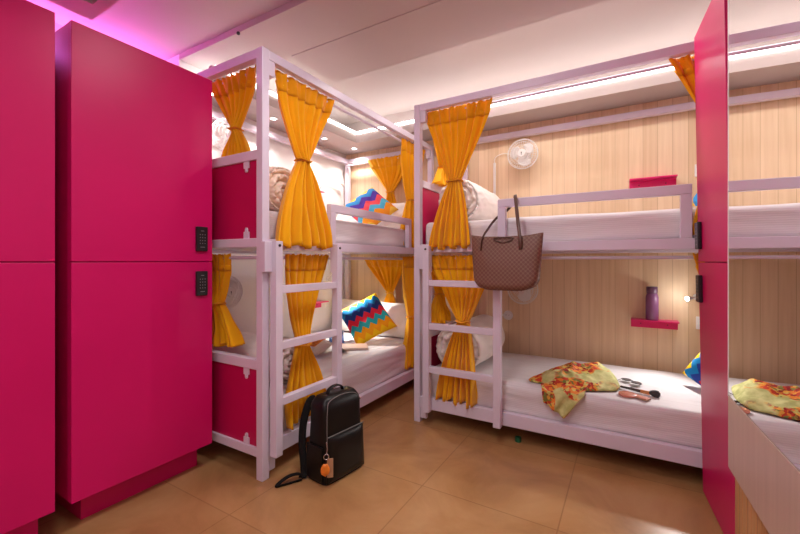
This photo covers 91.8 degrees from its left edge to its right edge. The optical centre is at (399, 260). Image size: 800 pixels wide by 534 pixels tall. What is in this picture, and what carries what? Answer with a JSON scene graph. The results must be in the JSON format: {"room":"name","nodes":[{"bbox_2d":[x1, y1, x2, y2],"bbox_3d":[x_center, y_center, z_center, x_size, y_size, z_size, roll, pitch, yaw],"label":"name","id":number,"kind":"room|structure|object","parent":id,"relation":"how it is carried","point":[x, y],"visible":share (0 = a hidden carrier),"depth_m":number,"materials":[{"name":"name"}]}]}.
{"room":"dormitory","nodes":[
{"label":"dormitory","id":0,"kind":"room"},
{"bbox_2d":[55,23,345,337],"bbox_3d":[-2.014,-0.250,2.117,0.380,2.700,5.000,0,0,31],"label":"wall","id":1,"kind":"structure","parent":0,"point":[243,314],"depth_m":3.42,"materials":[{"name":"white paint"}]},
{"bbox_2d":[212,118,230,150],"bbox_3d":[-1.280,-0.900,2.810,0.179,0.241,0.241,0,0,31],"label":"wall fan","id":2,"kind":"object","parent":1,"relation":"attached to","point":[221,134],"visible":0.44,"depth_m":2.75,"materials":[{"name":"white plastic"}]},
{"bbox_2d":[225,276,242,308],"bbox_3d":[-1.280,0.223,2.810,0.179,0.241,0.241,0,0,31],"label":"wall fan","id":3,"kind":"object","parent":1,"relation":"attached to","point":[233,286],"visible":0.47,"depth_m":2.82,"materials":[{"name":"white plastic"}]},
{"bbox_2d":[209,65,355,147],"bbox_3d":[-0.958,-1.186,3.178,0.360,0.098,1.500,0,0,31],"label":"trim","id":4,"kind":"structure","parent":1,"relation":"attached to","point":[337,136],"depth_m":3.38,"materials":[{"name":"paint"}]},
{"bbox_2d":[215,65,355,133],"bbox_3d":[-0.797,-1.229,3.086,0.009,0.022,1.465,0,0,31],"label":"led strip","id":5,"kind":"object","parent":1,"relation":"attached to","point":[270,92],"visible":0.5,"depth_m":3.45,"materials":[{"name":"white plastic"}]},
{"bbox_2d":[315,301,328,307],"bbox_3d":[-0.809,0.422,3.682,0.105,0.065,0.280,0,0,31],"label":"wall shelf","id":6,"kind":"object","parent":1,"relation":"attached to","point":[318,303],"visible":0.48,"depth_m":3.76,"materials":[{"name":"pink paint"}]},
{"bbox_2d":[325,300,331,307],"bbox_3d":[-0.721,0.432,3.920,0.016,0.070,0.100,0,0,31],"label":"wall switch","id":7,"kind":"object","parent":1,"relation":"attached to","point":[327,304],"visible":0.91,"depth_m":3.91,"materials":[{"name":"white plastic"}]},
{"bbox_2d":[320,177,344,188],"bbox_3d":[-0.686,-0.750,3.908,0.058,0.193,0.365,0,0,36],"label":"reading lamp","id":8,"kind":"object","parent":1,"relation":"attached to","point":[341,183],"visible":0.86,"depth_m":3.90,"materials":[{"name":"white plastic"}]},
{"bbox_2d":[27,0,710,124],"bbox_3d":[-0.433,-1.469,1.184,3.850,0.222,5.000,0,0,31],"label":"ceiling","id":9,"kind":"structure","parent":0,"point":[389,57],"depth_m":2.39,"materials":[{"name":"paint"}]},
{"bbox_2d":[48,0,119,19],"bbox_3d":[-1.383,-1.325,1.002,1.400,0.150,1.520,0,0,31],"label":"trim","id":10,"kind":"structure","parent":9,"relation":"attached to","point":[90,9],"depth_m":1.90,"materials":[{"name":"paint"}]},
{"bbox_2d":[38,379,723,533],"bbox_3d":[-0.433,1.140,1.184,4.050,0.080,5.200,0,0,31],"label":"floor","id":11,"kind":"structure","parent":0,"point":[440,473],"depth_m":1.85,"materials":[{"name":"brown tile"}]},
{"bbox_2d":[0,0,54,533],"bbox_3d":[-1.788,0.072,1.397,0.700,2.056,0.630,0,0,31],"label":"locker","id":12,"kind":"object","parent":11,"relation":"on","point":[27,29],"visible":1,"depth_m":1.42,"materials":[{"name":"paint"}]},
{"bbox_2d":[52,20,211,519],"bbox_3d":[-1.442,0.072,1.967,0.717,2.056,0.603,0,0,31],"label":"locker","id":13,"kind":"object","parent":11,"relation":"on","point":[133,126],"visible":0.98,"depth_m":1.71,"materials":[{"name":"paint"}]},
{"bbox_2d":[196,46,433,481],"bbox_3d":[-0.598,0.015,3.011,1.084,2.170,1.981,0,0,31],"label":"bunk bed","id":14,"kind":"object","parent":11,"relation":"on","point":[240,181],"visible":0.65,"depth_m":2.04,"materials":[{"name":"white metal"}]},
{"bbox_2d":[209,253,244,346],"bbox_3d":[-1.031,0.219,2.201,0.382,0.525,0.118,0,0,31],"label":"curtain","id":15,"kind":"object","parent":14,"relation":"hanging from","point":[225,331],"visible":0.8,"depth_m":2.16,"materials":[{"name":"fabric"}]},
{"bbox_2d":[212,265,231,303],"bbox_3d":[-1.062,0.132,2.209,0.284,0.218,0.078,0,0,31],"label":"drape","id":16,"kind":"object","parent":15,"relation":"hanging from","point":[221,274],"depth_m":2.17,"materials":[{"name":"fabric"}]},
{"bbox_2d":[212,303,244,346],"bbox_3d":[-0.985,0.360,2.182,0.286,0.242,0.109,0,0,31],"label":"drape","id":17,"kind":"object","parent":15,"relation":"hanging from","point":[225,331],"depth_m":2.16,"materials":[{"name":"fabric"}]},
{"bbox_2d":[212,64,255,156],"bbox_3d":[-0.903,-0.752,2.117,0.404,0.536,0.100,0,0,36],"label":"curtain","id":18,"kind":"object","parent":14,"relation":"hanging from","point":[234,97],"visible":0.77,"depth_m":2.10,"materials":[{"name":"fabric"}]},
{"bbox_2d":[215,78,255,127],"bbox_3d":[-0.904,-0.834,2.113,0.365,0.240,0.066,0,0,31],"label":"drape","id":19,"kind":"object","parent":18,"relation":"hanging from","point":[234,99],"depth_m":2.10,"materials":[{"name":"fabric"}]},
{"bbox_2d":[221,128,250,156],"bbox_3d":[-0.888,-0.600,2.121,0.253,0.232,0.096,0,0,31],"label":"drape","id":20,"kind":"object","parent":18,"relation":"hanging from","point":[237,143],"depth_m":2.09,"materials":[{"name":"fabric"}]},
{"bbox_2d":[275,69,334,249],"bbox_3d":[-0.527,-0.541,2.212,0.178,0.957,0.526,0,0,31],"label":"curtain","id":21,"kind":"object","parent":14,"relation":"hanging from","point":[302,219],"visible":0.99,"depth_m":2.19,"materials":[{"name":"fabric"}]},
{"bbox_2d":[275,80,330,160],"bbox_3d":[-0.547,-0.764,2.245,0.071,0.380,0.458,0,0,31],"label":"drape","id":22,"kind":"object","parent":21,"relation":"hanging from","point":[304,116],"depth_m":2.22,"materials":[{"name":"fabric"}]},
{"bbox_2d":[275,160,332,249],"bbox_3d":[-0.544,-0.320,2.157,0.142,0.513,0.412,0,0,31],"label":"drape","id":23,"kind":"object","parent":21,"relation":"hanging from","point":[302,219],"depth_m":2.16,"materials":[{"name":"fabric"}]},
{"bbox_2d":[284,253,328,429],"bbox_3d":[-0.534,0.435,2.250,0.125,0.958,0.373,0,0,31],"label":"curtain","id":24,"kind":"object","parent":14,"relation":"hanging from","point":[305,370],"visible":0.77,"depth_m":2.21,"materials":[{"name":"fabric"}]},
{"bbox_2d":[285,265,324,344],"bbox_3d":[-0.544,0.252,2.262,0.066,0.458,0.337,0,0,31],"label":"drape","id":25,"kind":"object","parent":24,"relation":"hanging from","point":[301,305],"depth_m":2.22,"materials":[{"name":"fabric"}]},
{"bbox_2d":[284,344,325,429],"bbox_3d":[-0.530,0.697,2.243,0.110,0.434,0.362,0,0,31],"label":"drape","id":26,"kind":"object","parent":24,"relation":"hanging from","point":[305,370],"depth_m":2.19,"materials":[{"name":"fabric"}]},
{"bbox_2d":[269,211,411,247],"bbox_3d":[-0.617,-0.184,3.031,0.911,0.183,1.870,0,0,31],"label":"mattress","id":27,"kind":"object","parent":14,"relation":"on","point":[347,232],"visible":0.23,"depth_m":2.74,"materials":[{"name":"white fabric"}]},
{"bbox_2d":[269,166,290,211],"bbox_3d":[-0.911,-0.407,2.343,0.645,0.269,0.287,0,0,31],"label":"quilt","id":28,"kind":"object","parent":27,"relation":"on","point":[278,176],"visible":0.16,"depth_m":2.15,"materials":[{"name":"beige fabric"}]},
{"bbox_2d":[336,214,357,222],"bbox_3d":[-0.465,-0.400,3.816,0.444,0.260,0.213,0,0,32],"label":"pillow","id":29,"kind":"object","parent":27,"relation":"on","point":[339,216],"visible":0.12,"depth_m":3.77,"materials":[{"name":"white fabric"}]},
{"bbox_2d":[345,188,398,224],"bbox_3d":[-0.265,-0.460,3.407,0.453,0.432,0.250,0,0,-26],"label":"cushion","id":30,"kind":"object","parent":27,"relation":"on","point":[370,200],"visible":0.71,"depth_m":3.36,"materials":[{"name":"multicoloured fabric"}]},
{"bbox_2d":[377,203,404,228],"bbox_3d":[-0.043,-0.400,3.567,0.522,0.278,0.225,0,0,27],"label":"pillow","id":31,"kind":"object","parent":27,"relation":"on","point":[400,206],"visible":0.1,"depth_m":3.48,"materials":[{"name":"white fabric"}]},
{"bbox_2d":[269,331,413,437],"bbox_3d":[-0.616,0.832,3.030,0.913,0.266,1.870,0,0,31],"label":"mattress","id":32,"kind":"object","parent":14,"relation":"on","point":[384,359],"visible":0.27,"depth_m":2.89,"materials":[{"name":"white fabric"}]},
{"bbox_2d":[212,332,293,382],"bbox_3d":[-0.900,0.577,2.389,0.684,0.260,0.270,0,0,31],"label":"quilt","id":33,"kind":"object","parent":32,"relation":"on","point":[249,348],"visible":0.23,"depth_m":2.25,"materials":[{"name":"white fabric"}]},
{"bbox_2d":[310,339,324,346],"bbox_3d":[-0.682,0.659,3.212,0.138,0.101,0.164,0,0,-16],"label":"snack packet","id":34,"kind":"object","parent":32,"relation":"on","point":[314,343],"visible":0.2,"depth_m":3.14,"materials":[{"name":"orange plastic"}]},
{"bbox_2d":[312,339,347,355],"bbox_3d":[-0.549,0.656,2.977,0.260,0.076,0.180,0,0,-31],"label":"open book","id":35,"kind":"object","parent":32,"relation":"on","point":[325,344],"visible":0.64,"depth_m":2.94,"materials":[{"name":"beige paper"}]},
{"bbox_2d":[329,330,343,342],"bbox_3d":[-0.548,0.657,3.342,0.129,0.098,0.170,0,0,-12],"label":"snack packet","id":36,"kind":"object","parent":32,"relation":"on","point":[330,338],"visible":0.18,"depth_m":3.30,"materials":[{"name":"blue plastic"}]},
{"bbox_2d":[331,298,361,330],"bbox_3d":[-0.473,0.540,3.843,0.460,0.311,0.213,0,0,34],"label":"pillow","id":37,"kind":"object","parent":32,"relation":"on","point":[346,303],"visible":0.25,"depth_m":3.83,"materials":[{"name":"white fabric"}]},
{"bbox_2d":[342,343,367,350],"bbox_3d":[-0.388,0.694,3.131,0.250,0.016,0.170,0,0,-7],"label":"notebook","id":38,"kind":"object","parent":32,"relation":"on","point":[361,346],"visible":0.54,"depth_m":3.11,"materials":[{"name":"paper"}]},
{"bbox_2d":[342,293,396,343],"bbox_3d":[-0.291,0.512,3.422,0.484,0.442,0.262,0,0,-19],"label":"cushion","id":39,"kind":"object","parent":32,"relation":"on","point":[366,319],"visible":0.98,"depth_m":3.36,"materials":[{"name":"multicoloured fabric"}]},
{"bbox_2d":[378,302,406,337],"bbox_3d":[-0.044,0.545,3.596,0.501,0.311,0.213,0,0,26],"label":"pillow","id":40,"kind":"object","parent":32,"relation":"on","point":[396,311],"visible":0.3,"depth_m":3.52,"materials":[{"name":"white fabric"}]},
{"bbox_2d":[365,257,402,302],"bbox_3d":[-0.141,0.307,3.804,0.499,0.698,0.107,0,0,31],"label":"curtain","id":41,"kind":"object","parent":14,"relation":"hanging from","point":[388,273],"visible":0.71,"depth_m":3.78,"materials":[{"name":"fabric"}]},
{"bbox_2d":[369,263,402,292],"bbox_3d":[-0.140,0.167,3.795,0.458,0.288,0.075,0,0,31],"label":"drape","id":42,"kind":"object","parent":41,"relation":"hanging from","point":[388,274],"depth_m":3.78,"materials":[{"name":"fabric"}]},
{"bbox_2d":[384,293,395,302],"bbox_3d":[-0.099,0.483,3.780,0.222,0.348,0.096,0,0,35],"label":"drape","id":43,"kind":"object","parent":41,"relation":"hanging from","point":[389,298],"depth_m":3.75,"materials":[{"name":"fabric"}]},
{"bbox_2d":[368,154,401,203],"bbox_3d":[-0.098,-0.647,3.782,0.519,0.743,0.112,0,0,31],"label":"curtain","id":44,"kind":"object","parent":14,"relation":"hanging from","point":[387,170],"visible":0.6,"depth_m":3.78,"materials":[{"name":"fabric"}]},
{"bbox_2d":[370,162,401,191],"bbox_3d":[-0.103,-0.812,3.773,0.476,0.286,0.073,0,0,31],"label":"drape","id":45,"kind":"object","parent":44,"relation":"hanging from","point":[389,174],"depth_m":3.78,"materials":[{"name":"fabric"}]},
{"bbox_2d":[386,192,396,203],"bbox_3d":[-0.098,-0.472,3.783,0.221,0.396,0.094,0,0,22],"label":"drape","id":46,"kind":"object","parent":44,"relation":"hanging from","point":[390,197],"depth_m":3.75,"materials":[{"name":"fabric"}]},
{"bbox_2d":[402,256,413,369],"bbox_3d":[0.102,0.437,3.341,0.111,0.959,0.337,0,0,44],"label":"curtain","id":47,"kind":"object","parent":14,"relation":"hanging from","point":[408,262],"visible":0.72,"depth_m":3.30,"materials":[{"name":"fabric"}]},
{"bbox_2d":[402,264,413,316],"bbox_3d":[0.098,0.252,3.341,0.071,0.458,0.330,0,0,36],"label":"drape","id":48,"kind":"object","parent":47,"relation":"hanging from","point":[407,269],"depth_m":3.31,"materials":[{"name":"fabric"}]},
{"bbox_2d":[403,317,413,369],"bbox_3d":[0.110,0.698,3.340,0.098,0.437,0.248,0,0,44],"label":"drape","id":49,"kind":"object","parent":47,"relation":"hanging from","point":[408,341],"depth_m":3.30,"materials":[{"name":"fabric"}]},
{"bbox_2d":[400,138,424,247],"bbox_3d":[0.110,-0.563,3.381,0.107,0.911,0.420,0,0,31],"label":"curtain","id":50,"kind":"object","parent":14,"relation":"hanging from","point":[407,148],"visible":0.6,"depth_m":3.30,"materials":[{"name":"fabric"}]},
{"bbox_2d":[400,146,413,199],"bbox_3d":[0.116,-0.737,3.375,0.073,0.435,0.401,0,0,31],"label":"drape","id":51,"kind":"object","parent":50,"relation":"hanging from","point":[407,153],"depth_m":3.29,"materials":[{"name":"fabric"}]},
{"bbox_2d":[400,200,413,247],"bbox_3d":[0.104,-0.314,3.372,0.107,0.414,0.322,0,0,31],"label":"drape","id":52,"kind":"object","parent":50,"relation":"hanging from","point":[408,212],"depth_m":3.30,"materials":[{"name":"fabric"}]},
{"bbox_2d":[275,384,363,487],"bbox_3d":[-0.399,0.877,1.985,0.235,0.455,0.427,0,0,39],"label":"backpack","id":53,"kind":"object","parent":11,"relation":"on","point":[335,413],"visible":0.94,"depth_m":1.95,"materials":[{"name":"black leather"}]},
{"bbox_2d":[321,443,332,477],"bbox_3d":[-0.348,0.956,1.849,0.030,0.166,0.058,0,0,43],"label":"charm","id":54,"kind":"object","parent":53,"relation":"hanging from","point":[326,469],"visible":1,"depth_m":1.85,"materials":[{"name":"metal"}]},
{"bbox_2d":[515,436,520,442],"bbox_3d":[0.720,1.086,2.362,0.036,0.028,0.036,0,0,31],"label":"tape roll","id":55,"kind":"object","parent":11,"relation":"on","point":[517,438],"visible":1,"depth_m":2.35,"materials":[{"name":"green plastic"}]},
{"bbox_2d":[414,41,702,467],"bbox_3d":[1.186,0.015,2.526,2.020,2.170,0.994,0,0,31],"label":"bunk bed","id":56,"kind":"object","parent":11,"relation":"on","point":[426,194],"visible":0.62,"depth_m":2.33,"materials":[{"name":"white metal"}]},
{"bbox_2d":[432,141,447,186],"bbox_3d":[0.356,-0.787,2.953,0.101,0.474,0.500,0,0,31],"label":"curtain","id":57,"kind":"object","parent":56,"relation":"hanging from","point":[440,178],"visible":0.32,"depth_m":2.84,"materials":[{"name":"fabric"}]},
{"bbox_2d":[433,141,441,165],"bbox_3d":[0.355,-0.829,2.948,0.076,0.261,0.456,0,0,31],"label":"drape","id":58,"kind":"object","parent":57,"relation":"hanging from","point":[438,158],"depth_m":2.85,"materials":[{"name":"fabric"}]},
{"bbox_2d":[432,166,447,186],"bbox_3d":[0.332,-0.625,2.917,0.096,0.152,0.363,0,0,31],"label":"drape","id":59,"kind":"object","parent":57,"relation":"hanging from","point":[440,178],"depth_m":2.84,"materials":[{"name":"fabric"}]},
{"bbox_2d":[431,255,450,323],"bbox_3d":[0.334,0.208,2.889,0.118,0.502,0.441,0,0,31],"label":"curtain","id":60,"kind":"object","parent":56,"relation":"hanging from","point":[440,313],"visible":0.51,"depth_m":2.80,"materials":[{"name":"fabric"}]},
{"bbox_2d":[431,270,443,293],"bbox_3d":[0.323,0.132,2.900,0.084,0.219,0.377,0,0,31],"label":"drape","id":61,"kind":"object","parent":60,"relation":"hanging from","point":[438,290],"depth_m":2.81,"materials":[{"name":"fabric"}]},
{"bbox_2d":[431,294,450,323],"bbox_3d":[0.288,0.349,2.812,0.118,0.220,0.262,0,0,31],"label":"drape","id":62,"kind":"object","parent":60,"relation":"hanging from","point":[440,313],"depth_m":2.80,"materials":[{"name":"fabric"}]},
{"bbox_2d":[432,255,483,408],"bbox_3d":[0.381,0.446,2.532,0.472,0.980,0.133,0,0,34],"label":"curtain","id":63,"kind":"object","parent":56,"relation":"hanging from","point":[463,301],"visible":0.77,"depth_m":2.53,"materials":[{"name":"fabric"}]},
{"bbox_2d":[435,322,477,408],"bbox_3d":[0.364,0.665,2.527,0.282,0.541,0.119,0,0,31],"label":"drape","id":64,"kind":"object","parent":63,"relation":"hanging from","point":[459,354],"depth_m":2.52,"materials":[{"name":"fabric"}]},
{"bbox_2d":[432,264,483,321],"bbox_3d":[0.393,0.209,2.548,0.446,0.373,0.065,0,0,31],"label":"drape","id":65,"kind":"object","parent":63,"relation":"hanging from","point":[463,301],"depth_m":2.54,"materials":[{"name":"fabric"}]},
{"bbox_2d":[427,97,492,250],"bbox_3d":[0.361,-0.546,2.523,0.482,0.961,0.170,0,0,31],"label":"curtain","id":66,"kind":"object","parent":56,"relation":"hanging from","point":[455,132],"visible":1,"depth_m":2.54,"materials":[{"name":"fabric"}]},
{"bbox_2d":[429,180,469,250],"bbox_3d":[0.334,-0.297,2.525,0.288,0.463,0.141,0,0,31],"label":"drape","id":67,"kind":"object","parent":66,"relation":"hanging from","point":[450,228],"depth_m":2.52,"materials":[{"name":"fabric"}]},
{"bbox_2d":[428,108,490,180],"bbox_3d":[0.379,-0.743,2.555,0.455,0.432,0.071,0,0,31],"label":"drape","id":68,"kind":"object","parent":66,"relation":"hanging from","point":[455,136],"depth_m":2.55,"materials":[{"name":"fabric"}]},
{"bbox_2d":[471,194,542,290],"bbox_3d":[0.641,-0.116,2.277,0.410,0.565,0.268,0,0,31],"label":"tote bag","id":69,"kind":"object","parent":56,"relation":"hanging from","point":[508,263],"visible":0.98,"depth_m":2.17,"materials":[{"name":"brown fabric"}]},
{"bbox_2d":[426,208,697,243],"bbox_3d":[1.196,-0.183,2.550,1.910,0.180,0.822,0,0,31],"label":"mattress","id":70,"kind":"object","parent":56,"relation":"on","point":[651,224],"visible":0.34,"depth_m":2.15,"materials":[{"name":"white fabric"}]},
{"bbox_2d":[438,180,498,220],"bbox_3d":[0.544,-0.416,2.890,0.318,0.297,0.643,0,0,31],"label":"quilt","id":71,"kind":"object","parent":70,"relation":"on","point":[481,204],"visible":0.47,"depth_m":2.63,"materials":[{"name":"white fabric"}]},
{"bbox_2d":[692,193,696,205],"bbox_3d":[1.867,-0.430,2.150,0.200,0.433,0.450,0,0,-6],"label":"cushion","id":72,"kind":"object","parent":70,"relation":"on","point":[694,200],"visible":0.02,"depth_m":2.31,"materials":[{"name":"fabric"}]},
{"bbox_2d":[431,352,701,448],"bbox_3d":[1.196,0.856,2.550,1.910,0.217,0.822,0,0,31],"label":"mattress","id":73,"kind":"object","parent":56,"relation":"on","point":[675,417],"visible":0.4,"depth_m":2.21,"materials":[{"name":"white fabric"}]},
{"bbox_2d":[436,314,504,365],"bbox_3d":[0.545,0.591,2.901,0.344,0.325,0.668,0,0,31],"label":"quilt","id":74,"kind":"object","parent":73,"relation":"on","point":[482,344],"visible":0.37,"depth_m":2.70,"materials":[{"name":"white fabric"}]},
{"bbox_2d":[529,361,619,417],"bbox_3d":[1.107,0.767,2.449,0.496,0.234,0.662,0,0,31],"label":"scarf","id":75,"kind":"object","parent":73,"relation":"on","point":[564,386],"visible":1,"depth_m":2.28,"materials":[{"name":"yellow fabric"}]},
{"bbox_2d":[618,391,636,397],"bbox_3d":[1.266,0.741,2.156,0.090,0.014,0.090,0,0,31],"label":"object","id":76,"kind":"object","parent":73,"relation":"on","point":[627,394],"visible":0.98,"depth_m":2.14,"materials":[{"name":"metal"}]},
{"bbox_2d":[618,378,641,387],"bbox_3d":[1.377,0.738,2.353,0.126,0.018,0.132,0,0,-19],"label":"sunglasses","id":77,"kind":"object","parent":73,"relation":"on","point":[625,379],"visible":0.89,"depth_m":2.35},
{"bbox_2d":[621,385,660,397],"bbox_3d":[1.363,0.733,2.199,0.040,0.040,0.202,0,0,-38],"label":"makeup brush","id":78,"kind":"object","parent":73,"relation":"on","point":[654,393],"visible":1,"depth_m":2.16,"materials":[{"name":"brown wood"}]},
{"bbox_2d":[635,394,650,400],"bbox_3d":[1.310,0.743,2.112,0.044,0.010,0.090,0,0,-30],"label":"lipstick","id":79,"kind":"object","parent":73,"relation":"on","point":[640,397],"visible":0.84,"depth_m":2.10,"materials":[{"name":"pink plastic"}]},
{"bbox_2d":[682,353,700,385],"bbox_3d":[1.836,0.600,2.168,0.201,0.433,0.450,0,0,-6],"label":"cushion","id":80,"kind":"object","parent":73,"relation":"on","point":[693,370],"visible":0.09,"depth_m":2.28,"materials":[{"name":"fabric"}]},
{"bbox_2d":[668,54,697,235],"bbox_3d":[1.563,-0.565,1.867,0.447,0.919,0.108,0,0,34],"label":"curtain","id":81,"kind":"object","parent":56,"relation":"hanging from","point":[685,70],"visible":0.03,"depth_m":1.93,"materials":[{"name":"fabric"}]},
{"bbox_2d":[674,68,694,101],"bbox_3d":[1.560,-0.759,1.860,0.404,0.400,0.078,0,0,31],"label":"drape","id":82,"kind":"object","parent":81,"relation":"hanging from","point":[686,75],"depth_m":1.93,"materials":[{"name":"fabric"}]},
{"bbox_2d":[692,208,697,235],"bbox_3d":[1.581,-0.333,1.864,0.297,0.455,0.108,0,0,31],"label":"drape","id":83,"kind":"object","parent":81,"relation":"hanging from","point":[695,219],"depth_m":1.91,"materials":[{"name":"fabric"}]},
{"bbox_2d":[693,253,698,273],"bbox_3d":[1.608,0.436,1.812,0.389,0.958,0.129,0,0,31],"label":"curtain","id":84,"kind":"object","parent":56,"relation":"hanging from","point":[695,256],"visible":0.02,"depth_m":1.90,"materials":[{"name":"fabric"}]},
{"bbox_2d":[694,0,734,533],"bbox_3d":[1.531,0.014,1.526,0.517,2.165,0.465,-1,0,26],"label":"locker","id":85,"kind":"object","parent":11,"relation":"on","point":[711,38],"visible":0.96,"depth_m":1.60,"materials":[{"name":"paint"}]},
{"bbox_2d":[728,0,799,533],"bbox_3d":[0.970,-0.100,0.528,0.513,2.400,1.797,0,0,28],"label":"mirror","id":86,"kind":"object","parent":11,"relation":"on","point":[764,35],"visible":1,"depth_m":0.97,"materials":[{"name":"brown mirror"}]},
{"bbox_2d":[346,95,699,373],"bbox_3d":[0.983,-0.250,3.310,3.770,2.700,0.100,0,0,31],"label":"wall","id":87,"kind":"structure","parent":0,"point":[583,310],"depth_m":2.96,"materials":[{"name":"brown wood"}]},
{"bbox_2d":[493,163,495,193],"bbox_3d":[0.816,-0.522,3.343,0.020,0.645,0.012,0,0,31],"label":"cable trunking","id":88,"kind":"object","parent":87,"relation":"attached to","point":[494,164],"visible":0.44,"depth_m":3.34,"materials":[{"name":"white plastic"}]},
{"bbox_2d":[502,311,512,319],"bbox_3d":[0.893,0.460,3.292,0.126,0.080,0.022,0,0,31],"label":"wall fitting","id":89,"kind":"object","parent":87,"relation":"attached to","point":[508,315],"visible":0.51,"depth_m":3.27,"materials":[{"name":"white plastic"}]},
{"bbox_2d":[328,54,693,154],"bbox_3d":[0.881,-1.298,3.137,3.570,0.323,0.300,0,0,31],"label":"cove ceiling","id":90,"kind":"structure","parent":87,"relation":"attached to","point":[663,85],"depth_m":2.89,"materials":[{"name":"paint"}]},
{"bbox_2d":[357,67,673,133],"bbox_3d":[0.945,-1.229,2.920,3.140,0.022,0.009,0,0,31],"label":"led strip","id":91,"kind":"object","parent":87,"relation":"attached to","point":[668,68],"visible":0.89,"depth_m":2.79,"materials":[{"name":"white plastic"}]},
{"bbox_2d":[507,139,537,168],"bbox_3d":[1.003,-0.855,3.136,0.241,0.241,0.179,0,0,31],"label":"wall fan","id":92,"kind":"object","parent":87,"relation":"attached to","point":[524,155],"visible":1,"depth_m":3.09,"materials":[{"name":"white plastic"}]},
{"bbox_2d":[508,284,537,303],"bbox_3d":[1.003,0.225,3.136,0.241,0.241,0.179,0,0,31],"label":"wall fan","id":93,"kind":"object","parent":87,"relation":"attached to","point":[525,295],"visible":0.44,"depth_m":3.08,"materials":[{"name":"white plastic"}]},
{"bbox_2d":[629,174,677,188],"bbox_3d":[1.775,-0.550,2.723,0.280,0.065,0.105,0,0,31],"label":"wall shelf","id":94,"kind":"object","parent":87,"relation":"attached to","point":[666,180],"visible":0.84,"depth_m":2.74,"materials":[{"name":"pink paint"}]},
{"bbox_2d":[631,318,679,329],"bbox_3d":[1.784,0.446,2.718,0.280,0.065,0.105,0,0,31],"label":"wall shelf","id":95,"kind":"object","parent":87,"relation":"attached to","point":[635,322],"visible":0.94,"depth_m":2.73,"materials":[{"name":"pink paint"}]},
{"bbox_2d":[646,286,658,319],"bbox_3d":[1.770,0.295,2.720,0.078,0.233,0.078,0,0,31],"label":"water bottle","id":96,"kind":"object","parent":95,"relation":"on","point":[652,299],"visible":1,"depth_m":2.69,"materials":[{"name":"purple metal"}]},
{"bbox_2d":[685,294,695,300],"bbox_3d":[1.960,0.245,2.592,0.172,0.044,0.046,0,0,-35],"label":"reading lamp","id":97,"kind":"object","parent":87,"relation":"attached to","point":[687,298],"visible":0.56,"depth_m":2.56,"materials":[{"name":"white plastic"}]},
{"bbox_2d":[696,316,699,328],"bbox_3d":[2.047,0.420,2.615,0.080,0.085,0.016,0,0,31],"label":"wall switch","id":98,"kind":"object","parent":87,"relation":"attached to","point":[697,318],"visible":0.3,"depth_m":2.63,"materials":[{"name":"white plastic"}]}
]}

